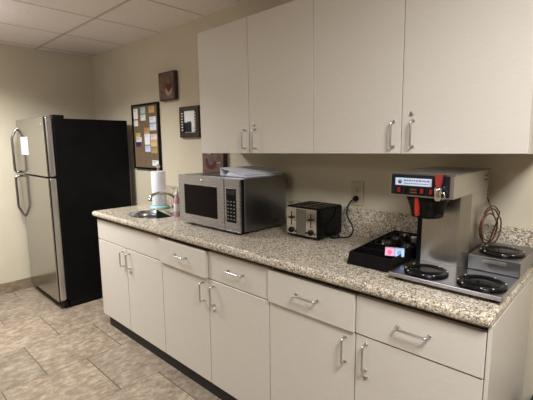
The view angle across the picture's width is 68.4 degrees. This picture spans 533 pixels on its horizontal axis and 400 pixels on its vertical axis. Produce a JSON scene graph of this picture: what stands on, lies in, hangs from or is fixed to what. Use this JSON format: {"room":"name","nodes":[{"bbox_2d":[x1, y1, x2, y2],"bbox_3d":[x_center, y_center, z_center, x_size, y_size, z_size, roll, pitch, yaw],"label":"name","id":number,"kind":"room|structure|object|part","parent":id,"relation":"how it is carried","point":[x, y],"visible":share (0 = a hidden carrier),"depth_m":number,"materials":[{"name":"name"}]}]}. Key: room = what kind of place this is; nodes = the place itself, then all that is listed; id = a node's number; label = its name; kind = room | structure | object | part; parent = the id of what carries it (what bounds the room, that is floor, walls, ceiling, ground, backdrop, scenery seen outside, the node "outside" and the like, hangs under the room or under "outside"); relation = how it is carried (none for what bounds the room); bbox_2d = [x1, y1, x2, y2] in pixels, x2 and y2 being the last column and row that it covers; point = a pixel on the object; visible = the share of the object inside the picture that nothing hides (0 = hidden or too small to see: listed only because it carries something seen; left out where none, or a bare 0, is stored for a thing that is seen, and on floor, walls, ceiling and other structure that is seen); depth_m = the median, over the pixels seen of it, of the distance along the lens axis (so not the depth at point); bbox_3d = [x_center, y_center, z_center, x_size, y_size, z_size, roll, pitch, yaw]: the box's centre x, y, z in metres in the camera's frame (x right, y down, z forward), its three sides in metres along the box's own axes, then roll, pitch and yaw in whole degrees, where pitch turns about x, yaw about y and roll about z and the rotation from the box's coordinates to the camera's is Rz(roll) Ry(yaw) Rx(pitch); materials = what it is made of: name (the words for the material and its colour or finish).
{"room":"office break room","nodes":[
{"label":"office break room","id":0,"kind":"room"},
{"bbox_2d":[0,44,94,283],"bbox_3d":[-3.959,-0.057,2.229,0.100,2.384,6.000,7,11,43],"label":"wall","id":1,"kind":"structure","parent":0,"point":[34,83],"depth_m":3.81,"materials":[{"name":"paint"}]},
{"bbox_2d":[0,277,36,294],"bbox_3d":[-3.913,1.076,2.351,0.011,0.106,5.988,7,11,43],"label":"baseboard","id":2,"kind":"structure","parent":1,"relation":"attached to","point":[20,284],"depth_m":3.86,"materials":[{"name":"stone"}]},
{"bbox_2d":[0,286,220,399],"bbox_3d":[-1.308,1.511,-0.070,7.375,0.100,6.200,7,11,43],"label":"floor","id":3,"kind":"structure","parent":0,"point":[49,350],"depth_m":2.63,"materials":[{"name":"tile"}]},
{"bbox_2d":[11,115,131,307],"bbox_3d":[-1.840,0.061,3.773,0.753,1.667,0.794,7,11,43],"label":"refrigerator","id":4,"kind":"object","parent":3,"relation":"on","point":[73,169],"visible":0.98,"depth_m":3.47,"materials":[{"name":"black metal"}]},
{"bbox_3d":[-2.348,-0.466,3.678,0.022,0.425,0.074,7,11,43],"label":"handle","id":5,"kind":"part","parent":4,"relation":"part of","materials":[{"name":"metal"}]},
{"bbox_3d":[-2.344,-0.038,3.740,0.022,0.409,0.074,7,11,43],"label":"handle","id":6,"kind":"part","parent":4,"relation":"part of","materials":[{"name":"metal"}]},
{"bbox_2d":[20,137,28,154],"bbox_3d":[-2.202,-0.492,3.565,0.200,0.160,0.002,7,11,43],"label":"paper notice","id":7,"kind":"object","parent":4,"relation":"attached to","point":[24,145],"visible":1,"depth_m":3.56,"materials":[{"name":"white paper"}]},
{"bbox_3d":[-2.073,-0.468,3.454,0.751,0.491,0.008,7,11,43],"label":"panel","id":8,"kind":"part","parent":4,"relation":"part of","materials":[{"name":"metal"}]},
{"bbox_3d":[-2.067,0.319,3.568,0.751,1.071,0.008,7,11,43],"label":"panel","id":9,"kind":"part","parent":4,"relation":"part of","materials":[{"name":"metal"}]},
{"bbox_3d":[-2.042,0.315,3.593,0.753,1.073,0.058,7,11,43],"label":"fridge door","id":10,"kind":"part","parent":4,"relation":"part of","materials":[{"name":"metal"}]},
{"bbox_3d":[-2.048,-0.471,3.478,0.753,0.493,0.058,7,11,43],"label":"freezer door","id":11,"kind":"part","parent":4,"relation":"part of","materials":[{"name":"metal"}]},
{"bbox_2d":[97,218,168,363],"bbox_3d":[-0.787,0.567,2.996,0.910,0.873,0.634,7,11,43],"label":"base cabinet","id":12,"kind":"object","parent":3,"relation":"on","point":[131,266],"visible":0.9,"depth_m":2.74,"materials":[{"name":"laminate"}]},
{"bbox_3d":[-1.141,0.623,2.964,0.445,0.610,0.020,7,11,43],"label":"door","id":13,"kind":"part","parent":12,"relation":"part of","materials":[{"name":"laminate"}]},
{"bbox_3d":[-0.977,0.263,2.752,0.906,0.150,0.020,7,11,43],"label":"blank panel","id":14,"kind":"part","parent":12,"relation":"part of","materials":[{"name":"laminate"}]},
{"bbox_3d":[-0.966,0.554,2.801,0.907,0.788,0.001,7,11,43],"label":"frame","id":15,"kind":"part","parent":12,"relation":"part of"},
{"bbox_3d":[-0.811,0.666,2.654,0.457,0.610,0.020,7,11,43],"label":"door","id":16,"kind":"part","parent":12,"relation":"part of","materials":[{"name":"laminate"}]},
{"bbox_2d":[159,236,271,399],"bbox_3d":[-0.129,0.653,2.368,0.917,0.873,0.650,7,11,43],"label":"base cabinet","id":17,"kind":"object","parent":3,"relation":"on","point":[217,305],"visible":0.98,"depth_m":2.11,"materials":[{"name":"laminate"}]},
{"bbox_3d":[-0.507,0.325,2.251,0.122,0.013,0.034,7,11,43],"label":"handle","id":18,"kind":"part","parent":17,"relation":"part of","materials":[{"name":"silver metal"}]},
{"bbox_3d":[-0.483,0.328,2.277,0.462,0.150,0.037,7,11,43],"label":"drawer","id":19,"kind":"part","parent":17,"relation":"part of","materials":[{"name":"laminate"}]},
{"bbox_3d":[-0.474,0.709,2.338,0.462,0.610,0.020,7,11,43],"label":"door","id":20,"kind":"part","parent":17,"relation":"part of","materials":[{"name":"laminate"}]},
{"bbox_3d":[-0.357,0.506,2.157,0.012,0.118,0.035,7,11,43],"label":"handle","id":21,"kind":"part","parent":17,"relation":"part of","materials":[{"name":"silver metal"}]},
{"bbox_3d":[-0.292,0.515,2.096,0.012,0.118,0.035,7,11,43],"label":"handle","id":22,"kind":"part","parent":17,"relation":"part of","materials":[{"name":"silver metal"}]},
{"bbox_3d":[-0.302,0.639,2.179,0.914,0.788,0.001,7,11,43],"label":"frame","id":23,"kind":"part","parent":17,"relation":"part of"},
{"bbox_3d":[-0.163,0.366,1.950,0.122,0.013,0.034,7,11,43],"label":"handle","id":24,"kind":"part","parent":17,"relation":"part of","materials":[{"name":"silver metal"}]},
{"bbox_3d":[-0.144,0.369,1.970,0.447,0.150,0.020,7,11,43],"label":"drawer","id":25,"kind":"part","parent":17,"relation":"part of","materials":[{"name":"laminate"}]},
{"bbox_3d":[-0.141,0.752,2.026,0.447,0.610,0.020,7,11,43],"label":"door","id":26,"kind":"part","parent":17,"relation":"part of","materials":[{"name":"laminate"}]},
{"bbox_2d":[268,267,532,399],"bbox_3d":[0.538,0.738,1.744,0.916,0.873,0.646,7,11,43],"label":"base cabinet","id":27,"kind":"object","parent":3,"relation":"on","point":[328,341],"visible":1,"depth_m":1.47,"materials":[{"name":"laminate"}]},
{"bbox_3d":[0.158,0.409,1.632,0.122,0.013,0.034,7,11,43],"label":"handle","id":28,"kind":"part","parent":27,"relation":"part of","materials":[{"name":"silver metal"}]},
{"bbox_2d":[92,202,532,327],"bbox_3d":[-0.125,0.198,2.318,2.767,0.040,0.649,7,11,43],"label":"countertop","id":29,"kind":"structure","parent":27,"relation":"on","point":[325,260],"depth_m":1.74,"materials":[{"name":"stone"}]},
{"bbox_2d":[128,210,173,218],"bbox_3d":[-0.839,0.185,2.886,0.408,0.163,0.302,7,11,43],"label":"sink","id":30,"kind":"object","parent":29,"relation":"in","point":[149,214],"visible":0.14,"depth_m":3.03,"materials":[{"name":"metal"}]},
{"bbox_2d":[156,208,170,217],"bbox_3d":[-0.743,0.151,2.845,0.106,0.192,0.022,-5,10,-30],"label":"sponge","id":31,"kind":"object","parent":30,"relation":"in","point":[159,214],"visible":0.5,"depth_m":2.82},
{"bbox_2d":[150,164,169,209],"bbox_3d":[-0.852,-0.107,3.104,0.156,0.348,0.156,7,11,43],"label":"paper towel holder","id":32,"kind":"object","parent":29,"relation":"on","point":[167,206],"visible":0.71,"depth_m":3.07,"materials":[{"name":"teal plastic"}]},
{"bbox_2d":[151,171,166,205],"bbox_3d":[-0.852,-0.094,3.106,0.110,0.266,0.110,7,11,43],"label":"paper towel roll","id":33,"kind":"object","parent":32,"relation":"on","point":[158,179],"visible":1,"depth_m":3.06,"materials":[{"name":"white paper"}]},
{"bbox_2d":[148,191,174,206],"bbox_3d":[-0.807,-0.003,3.082,0.120,0.147,0.310,7,11,43],"label":"faucet","id":34,"kind":"object","parent":29,"relation":"on","point":[158,192],"visible":0.7,"depth_m":3.03,"materials":[{"name":"silver metal"}]},
{"bbox_3d":[-0.803,-0.027,3.067,0.038,0.096,0.291,4,9,28],"label":"spout","id":35,"kind":"part","parent":34,"relation":"part of","materials":[{"name":"silver metal"}]},
{"bbox_2d":[174,189,179,215],"bbox_3d":[-0.631,0.019,2.769,0.050,0.190,0.050,7,11,43],"label":"soap bottle","id":36,"kind":"object","parent":29,"relation":"on","point":[176,199],"visible":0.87,"depth_m":2.75,"materials":[{"name":"pink plastic"}]},
{"bbox_2d":[178,171,285,233],"bbox_3d":[-0.221,-0.002,2.461,0.576,0.314,0.390,7,11,43],"label":"microwave","id":37,"kind":"object","parent":29,"relation":"on","point":[240,205],"visible":0.98,"depth_m":2.27,"materials":[{"name":"metal"}]},
{"bbox_3d":[-0.395,0.004,2.372,0.445,0.298,0.014,7,11,43],"label":"door","id":38,"kind":"part","parent":37,"relation":"part of","materials":[{"name":"metal"}]},
{"bbox_2d":[227,201,234,220],"bbox_3d":[-0.197,0.059,2.178,0.066,0.106,0.001,7,11,43],"label":"keypad","id":39,"kind":"object","parent":37,"relation":"attached to","point":[230,204],"depth_m":2.18,"materials":[{"name":"black plastic"}]},
{"bbox_3d":[-0.186,0.031,2.175,0.129,0.298,0.014,7,11,43],"label":"control panel","id":40,"kind":"part","parent":37,"relation":"part of","materials":[{"name":"metal"}]},
{"bbox_2d":[220,166,282,177],"bbox_3d":[-0.090,-0.176,2.396,0.290,0.045,0.255,-7,11,-39],"label":"ring binder","id":41,"kind":"object","parent":37,"relation":"on","point":[243,171],"visible":1,"depth_m":2.36,"materials":[{"name":"white plastic"}]},
{"bbox_2d":[287,196,358,240],"bbox_3d":[0.303,0.088,2.138,0.316,0.220,0.278,7,11,43],"label":"toaster","id":42,"kind":"object","parent":29,"relation":"on","point":[316,220],"visible":1,"depth_m":2.09,"materials":[{"name":"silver metal"}]},
{"bbox_3d":[0.185,0.116,2.086,0.201,0.144,0.007,7,11,43],"label":"panel","id":43,"kind":"part","parent":42,"relation":"part of","materials":[{"name":"silver metal"}]},
{"bbox_3d":[0.408,0.100,2.099,0.142,0.206,0.064,-2,8,-10],"label":"power cord","id":44,"kind":"part","parent":42,"relation":"part of","materials":[{"name":"black rubber"}]},
{"bbox_2d":[347,230,416,272],"bbox_3d":[0.560,0.217,1.738,0.204,0.075,0.425,7,11,43],"label":"tray","id":45,"kind":"object","parent":29,"relation":"on","point":[371,255],"visible":0.83,"depth_m":1.66,"materials":[{"name":"black plastic"}]},
{"bbox_2d":[385,247,394,255],"bbox_3d":[0.504,0.211,1.605,0.037,0.033,0.021,3,9,21],"label":"packet","id":46,"kind":"object","parent":45,"relation":"in","point":[389,251],"visible":1,"depth_m":1.60,"materials":[{"name":"pink paper"}]},
{"bbox_2d":[394,248,404,256],"bbox_3d":[0.540,0.213,1.591,0.037,0.033,0.021,3,9,21],"label":"packet","id":47,"kind":"object","parent":45,"relation":"in","point":[398,251],"visible":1,"depth_m":1.59,"materials":[{"name":"blue paper"}]},
{"bbox_2d":[411,236,416,241],"bbox_3d":[0.677,0.179,1.787,0.036,0.021,0.036,7,11,43],"label":"cup","id":48,"kind":"object","parent":45,"relation":"on","point":[414,238],"visible":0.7,"depth_m":1.78,"materials":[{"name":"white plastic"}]},
{"bbox_2d":[388,166,532,302],"bbox_3d":[0.751,0.087,1.503,0.406,0.398,0.495,7,11,43],"label":"coffee machine","id":49,"kind":"object","parent":29,"relation":"on","point":[448,204],"visible":1,"depth_m":1.46,"materials":[{"name":"metal"}]},
{"bbox_2d":[396,186,401,192],"bbox_3d":[0.486,-0.038,1.439,0.024,0.025,0.006,7,11,43],"label":"rocker switch","id":50,"kind":"object","parent":49,"relation":"attached to","point":[398,188],"depth_m":1.44,"materials":[{"name":"red plastic"}]},
{"bbox_2d":[409,187,417,194],"bbox_3d":[0.526,-0.032,1.403,0.032,0.024,0.004,7,11,43],"label":"switch","id":51,"kind":"object","parent":49,"relation":"attached to","point":[412,190],"depth_m":1.40,"materials":[{"name":"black plastic"}]},
{"bbox_3d":[0.545,0.026,1.420,0.014,0.067,0.016,7,11,43],"label":"funnel handle","id":52,"kind":"part","parent":49,"relation":"part of","materials":[{"name":"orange plastic"}]},
{"bbox_3d":[0.701,0.091,1.675,0.020,0.283,0.229,7,11,43],"label":"trim","id":53,"kind":"part","parent":49,"relation":"part of","materials":[{"name":"black plastic"}]},
{"bbox_3d":[0.541,-0.051,1.391,0.208,0.073,0.004,7,11,43],"label":"control panel","id":54,"kind":"part","parent":49,"relation":"part of","materials":[{"name":"black plastic"}]},
{"bbox_2d":[418,188,424,194],"bbox_3d":[0.547,-0.030,1.382,0.024,0.025,0.006,7,11,43],"label":"rocker switch","id":55,"kind":"object","parent":49,"relation":"attached to","point":[421,191],"depth_m":1.38,"materials":[{"name":"red plastic"}]},
{"bbox_3d":[0.593,0.262,1.456,0.154,0.010,0.154,7,11,43],"label":"warmer plate","id":56,"kind":"part","parent":49,"relation":"part of","materials":[{"name":"black metal"}]},
{"bbox_3d":[0.592,0.260,1.456,0.113,0.002,0.113,7,11,43],"label":"hot plate","id":57,"kind":"part","parent":49,"relation":"part of","materials":[{"name":"black metal"}]},
{"bbox_2d":[427,188,433,195],"bbox_3d":[0.570,-0.027,1.360,0.024,0.025,0.006,7,11,43],"label":"rocker switch","id":58,"kind":"object","parent":49,"relation":"attached to","point":[430,191],"depth_m":1.36,"materials":[{"name":"red plastic"}]},
{"bbox_2d":[434,174,444,201],"bbox_3d":[0.587,-0.041,1.325,0.038,0.092,0.030,7,11,43],"label":"water faucet","id":59,"kind":"object","parent":49,"relation":"on","point":[439,179],"depth_m":1.32,"materials":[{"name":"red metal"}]},
{"bbox_3d":[0.690,-0.116,1.534,0.237,0.004,0.428,7,11,43],"label":"lid","id":60,"kind":"part","parent":49,"relation":"part of","materials":[{"name":"metal"}]},
{"bbox_3d":[0.763,0.265,1.519,0.378,0.016,0.495,7,11,43],"label":"plate","id":61,"kind":"part","parent":49,"relation":"part of","materials":[{"name":"metal"}]},
{"bbox_3d":[0.728,0.280,1.326,0.154,0.010,0.154,7,11,43],"label":"warmer plate","id":62,"kind":"part","parent":49,"relation":"part of","materials":[{"name":"black metal"}]},
{"bbox_3d":[0.728,0.278,1.326,0.113,0.002,0.113,7,11,43],"label":"hot plate","id":63,"kind":"part","parent":49,"relation":"part of","materials":[{"name":"black metal"}]},
{"bbox_3d":[0.829,0.228,1.429,0.077,0.012,0.003,7,11,43],"label":"rating plate","id":64,"kind":"part","parent":49,"relation":"part of","materials":[{"name":"metal"}]},
{"bbox_3d":[0.899,0.194,1.497,0.113,0.002,0.113,7,11,43],"label":"hot plate","id":65,"kind":"part","parent":49,"relation":"part of","materials":[{"name":"black metal"}]},
{"bbox_3d":[0.899,0.195,1.498,0.154,0.010,0.154,7,11,43],"label":"warmer plate","id":66,"kind":"part","parent":49,"relation":"part of","materials":[{"name":"black metal"}]},
{"bbox_3d":[0.181,0.412,1.657,0.451,0.150,0.033,7,11,43],"label":"drawer","id":67,"kind":"part","parent":27,"relation":"part of","materials":[{"name":"laminate"}]},
{"bbox_3d":[0.188,0.794,1.717,0.451,0.610,0.020,7,11,43],"label":"door","id":68,"kind":"part","parent":27,"relation":"part of","materials":[{"name":"laminate"}]},
{"bbox_3d":[0.301,0.591,1.540,0.012,0.118,0.035,7,11,43],"label":"handle","id":69,"kind":"part","parent":27,"relation":"part of","materials":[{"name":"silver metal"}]},
{"bbox_3d":[0.366,0.599,1.479,0.012,0.118,0.035,7,11,43],"label":"handle","id":70,"kind":"part","parent":27,"relation":"part of","materials":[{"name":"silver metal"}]},
{"bbox_3d":[0.358,0.724,1.559,0.900,0.788,0.001,7,11,43],"label":"frame","id":71,"kind":"part","parent":27,"relation":"part of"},
{"bbox_3d":[0.491,0.451,1.330,0.122,0.013,0.034,7,11,43],"label":"handle","id":72,"kind":"part","parent":27,"relation":"part of","materials":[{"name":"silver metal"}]},
{"bbox_3d":[0.516,0.836,1.409,0.444,0.610,0.020,7,11,43],"label":"door","id":73,"kind":"part","parent":27,"relation":"part of","materials":[{"name":"laminate"}]},
{"bbox_3d":[0.511,0.454,1.352,0.444,0.150,0.025,7,11,43],"label":"drawer","id":74,"kind":"part","parent":27,"relation":"part of","materials":[{"name":"laminate"}]},
{"bbox_2d":[0,0,246,56],"bbox_3d":[-1.329,-0.898,-0.422,7.375,0.098,6.200,7,11,43],"label":"ceiling","id":75,"kind":"structure","parent":0,"point":[87,28],"depth_m":2.93,"materials":[{"name":"tile"}]},
{"bbox_2d":[91,0,532,399],"bbox_3d":[0.779,-0.055,1.939,7.375,2.384,0.100,7,11,43],"label":"wall","id":76,"kind":"structure","parent":0,"point":[125,76],"depth_m":2.60,"materials":[{"name":"paint"}]},
{"bbox_2d":[131,102,161,169],"bbox_3d":[-1.095,-0.575,3.567,0.460,0.589,0.022,7,11,43],"label":"cork board","id":77,"kind":"object","parent":76,"relation":"attached to","point":[142,159],"visible":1,"depth_m":3.58,"materials":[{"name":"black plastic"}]},
{"bbox_2d":[133,109,137,118],"bbox_3d":[-1.218,-0.799,3.648,0.076,0.093,0.002,7,11,43],"label":"card","id":78,"kind":"object","parent":77,"relation":"attached to","point":[135,111],"visible":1,"depth_m":3.65,"materials":[{"name":"paper"}]},
{"bbox_2d":[136,137,141,141],"bbox_3d":[-1.188,-0.562,3.656,0.095,0.044,0.002,7,11,43],"label":"card","id":79,"kind":"object","parent":77,"relation":"attached to","point":[138,139],"visible":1,"depth_m":3.65,"materials":[{"name":"paper"}]},
{"bbox_2d":[140,107,144,113],"bbox_3d":[-1.122,-0.812,3.555,0.081,0.056,0.002,7,11,43],"label":"card","id":80,"kind":"object","parent":77,"relation":"attached to","point":[142,109],"visible":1,"depth_m":3.56,"materials":[{"name":"paper"}]},
{"bbox_2d":[140,114,145,120],"bbox_3d":[-1.122,-0.749,3.564,0.086,0.053,0.002,7,11,43],"label":"card","id":81,"kind":"object","parent":77,"relation":"attached to","point":[143,117],"visible":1,"depth_m":3.56,"materials":[{"name":"paper"}]},
{"bbox_2d":[144,134,149,144],"bbox_3d":[-1.080,-0.551,3.554,0.091,0.100,0.002,7,11,43],"label":"card","id":82,"kind":"object","parent":77,"relation":"attached to","point":[147,136],"visible":1,"depth_m":3.55,"materials":[{"name":"paper"}]},
{"bbox_2d":[144,128,149,133],"bbox_3d":[-1.081,-0.625,3.543,0.091,0.053,0.002,7,11,43],"label":"card","id":83,"kind":"object","parent":77,"relation":"attached to","point":[146,130],"visible":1,"depth_m":3.54,"materials":[{"name":"paper"}]},
{"bbox_2d":[145,146,150,151],"bbox_3d":[-1.079,-0.466,3.567,0.091,0.056,0.002,7,11,43],"label":"card","id":84,"kind":"object","parent":77,"relation":"attached to","point":[147,148],"visible":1,"depth_m":3.57,"materials":[{"name":"paper"}]},
{"bbox_2d":[148,106,153,112],"bbox_3d":[-1.014,-0.798,3.453,0.095,0.056,0.002,7,11,43],"label":"card","id":85,"kind":"object","parent":77,"relation":"attached to","point":[150,108],"visible":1,"depth_m":3.46,"materials":[{"name":"paper"}]},
{"bbox_2d":[149,116,155,122],"bbox_3d":[-1.004,-0.709,3.457,0.105,0.053,0.002,7,11,43],"label":"card","id":86,"kind":"object","parent":77,"relation":"attached to","point":[151,119],"visible":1,"depth_m":3.46,"materials":[{"name":"paper"}]},
{"bbox_2d":[150,123,155,129],"bbox_3d":[-1.003,-0.646,3.467,0.105,0.059,0.002,7,11,43],"label":"card","id":87,"kind":"object","parent":77,"relation":"attached to","point":[152,126],"visible":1,"depth_m":3.46,"materials":[{"name":"paper"}]},
{"bbox_2d":[150,134,156,139],"bbox_3d":[-1.000,-0.560,3.476,0.105,0.047,0.002,7,11,43],"label":"card","id":88,"kind":"object","parent":77,"relation":"attached to","point":[153,136],"visible":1,"depth_m":3.48,"materials":[{"name":"paper"}]},
{"bbox_2d":[151,140,156,146],"bbox_3d":[-0.999,-0.505,3.484,0.105,0.062,0.002,7,11,43],"label":"card","id":89,"kind":"object","parent":77,"relation":"attached to","point":[153,142],"visible":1,"depth_m":3.48,"materials":[{"name":"paper"}]},
{"bbox_2d":[151,148,157,152],"bbox_3d":[-0.999,-0.442,3.493,0.105,0.050,0.002,7,11,43],"label":"card","id":90,"kind":"object","parent":77,"relation":"attached to","point":[153,150],"visible":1,"depth_m":3.49,"materials":[{"name":"paper"}]},
{"bbox_2d":[152,160,158,165],"bbox_3d":[-0.991,-0.329,3.504,0.105,0.050,0.002,7,11,43],"label":"card","id":91,"kind":"object","parent":77,"relation":"attached to","point":[154,162],"visible":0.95,"depth_m":3.51,"materials":[{"name":"paper"}]},
{"bbox_2d":[158,70,177,100],"bbox_3d":[-0.810,-0.936,3.226,0.229,0.226,0.039,7,11,43],"label":"wall picture","id":92,"kind":"object","parent":76,"relation":"attached to","point":[168,81],"visible":1,"depth_m":3.19,"materials":[{"name":"brown wood"}]},
{"bbox_2d":[179,105,200,137],"bbox_3d":[-0.606,-0.614,3.088,0.251,0.242,0.027,7,11,43],"label":"wall picture","id":93,"kind":"object","parent":76,"relation":"attached to","point":[189,116],"visible":0.98,"depth_m":3.08,"materials":[{"name":"brown wood"}]},
{"bbox_2d":[184,110,194,132],"bbox_3d":[-0.601,-0.619,3.092,0.149,0.168,0.011,7,11,43],"label":"print","id":94,"kind":"object","parent":93,"relation":"attached to","point":[189,115],"depth_m":3.09,"materials":[{"name":"white paper"}]},
{"bbox_2d":[202,153,226,172],"bbox_3d":[-0.388,-0.310,2.918,0.250,0.255,0.039,7,11,43],"label":"wall picture","id":95,"kind":"object","parent":76,"relation":"attached to","point":[212,162],"visible":0.52,"depth_m":2.90,"materials":[{"name":"brown wood"}]},
{"bbox_2d":[197,0,314,153],"bbox_3d":[-0.001,-0.642,2.270,0.885,0.734,0.361,7,11,43],"label":"upper cabinet","id":96,"kind":"object","parent":76,"relation":"attached to","point":[256,70],"visible":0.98,"depth_m":2.10,"materials":[{"name":"laminate"}]},
{"bbox_3d":[-0.255,-0.646,2.322,0.441,0.732,0.018,7,11,43],"label":"door","id":97,"kind":"part","parent":96,"relation":"part of","materials":[{"name":"laminate"}]},
{"bbox_3d":[-0.131,-0.344,2.213,0.012,0.115,0.035,7,11,43],"label":"handle","id":98,"kind":"part","parent":96,"relation":"part of","materials":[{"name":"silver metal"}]},
{"bbox_3d":[-0.071,-0.337,2.157,0.012,0.115,0.035,7,11,43],"label":"handle","id":99,"kind":"part","parent":96,"relation":"part of","materials":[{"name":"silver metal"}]},
{"bbox_3d":[0.066,-0.609,2.020,0.439,0.732,0.018,7,11,43],"label":"door","id":100,"kind":"part","parent":96,"relation":"part of","materials":[{"name":"laminate"}]},
{"bbox_2d":[166,185,532,247],"bbox_3d":[0.105,0.069,2.519,2.790,0.152,0.020,7,11,43],"label":"backsplash","id":101,"kind":"structure","parent":76,"relation":"attached to","point":[369,223],"depth_m":2.02,"materials":[{"name":"stone"}]},
{"bbox_2d":[351,181,363,205],"bbox_3d":[0.494,-0.035,2.137,0.078,0.132,0.011,7,11,43],"label":"wall outlet","id":102,"kind":"object","parent":76,"relation":"attached to","point":[357,188],"visible":0.84,"depth_m":2.13,"materials":[{"name":"beige plastic"}]},
{"bbox_2d":[313,0,532,153],"bbox_3d":[0.644,-0.569,1.664,0.889,0.734,0.361,7,11,43],"label":"upper cabinet","id":103,"kind":"object","parent":76,"relation":"attached to","point":[390,76],"visible":1,"depth_m":1.51,"materials":[{"name":"laminate"}]},
{"bbox_3d":[0.388,-0.572,1.716,0.442,0.732,0.018,7,11,43],"label":"door","id":104,"kind":"part","parent":103,"relation":"part of","materials":[{"name":"laminate"}]},
{"bbox_3d":[0.514,-0.270,1.607,0.012,0.115,0.035,7,11,43],"label":"handle","id":105,"kind":"part","parent":103,"relation":"part of","materials":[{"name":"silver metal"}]},
{"bbox_3d":[0.573,-0.263,1.551,0.012,0.115,0.035,7,11,43],"label":"handle","id":106,"kind":"part","parent":103,"relation":"part of","materials":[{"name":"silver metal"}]},
{"bbox_3d":[0.711,-0.535,1.413,0.441,0.732,0.018,7,11,43],"label":"door","id":107,"kind":"part","parent":103,"relation":"part of","materials":[{"name":"laminate"}]}
]}

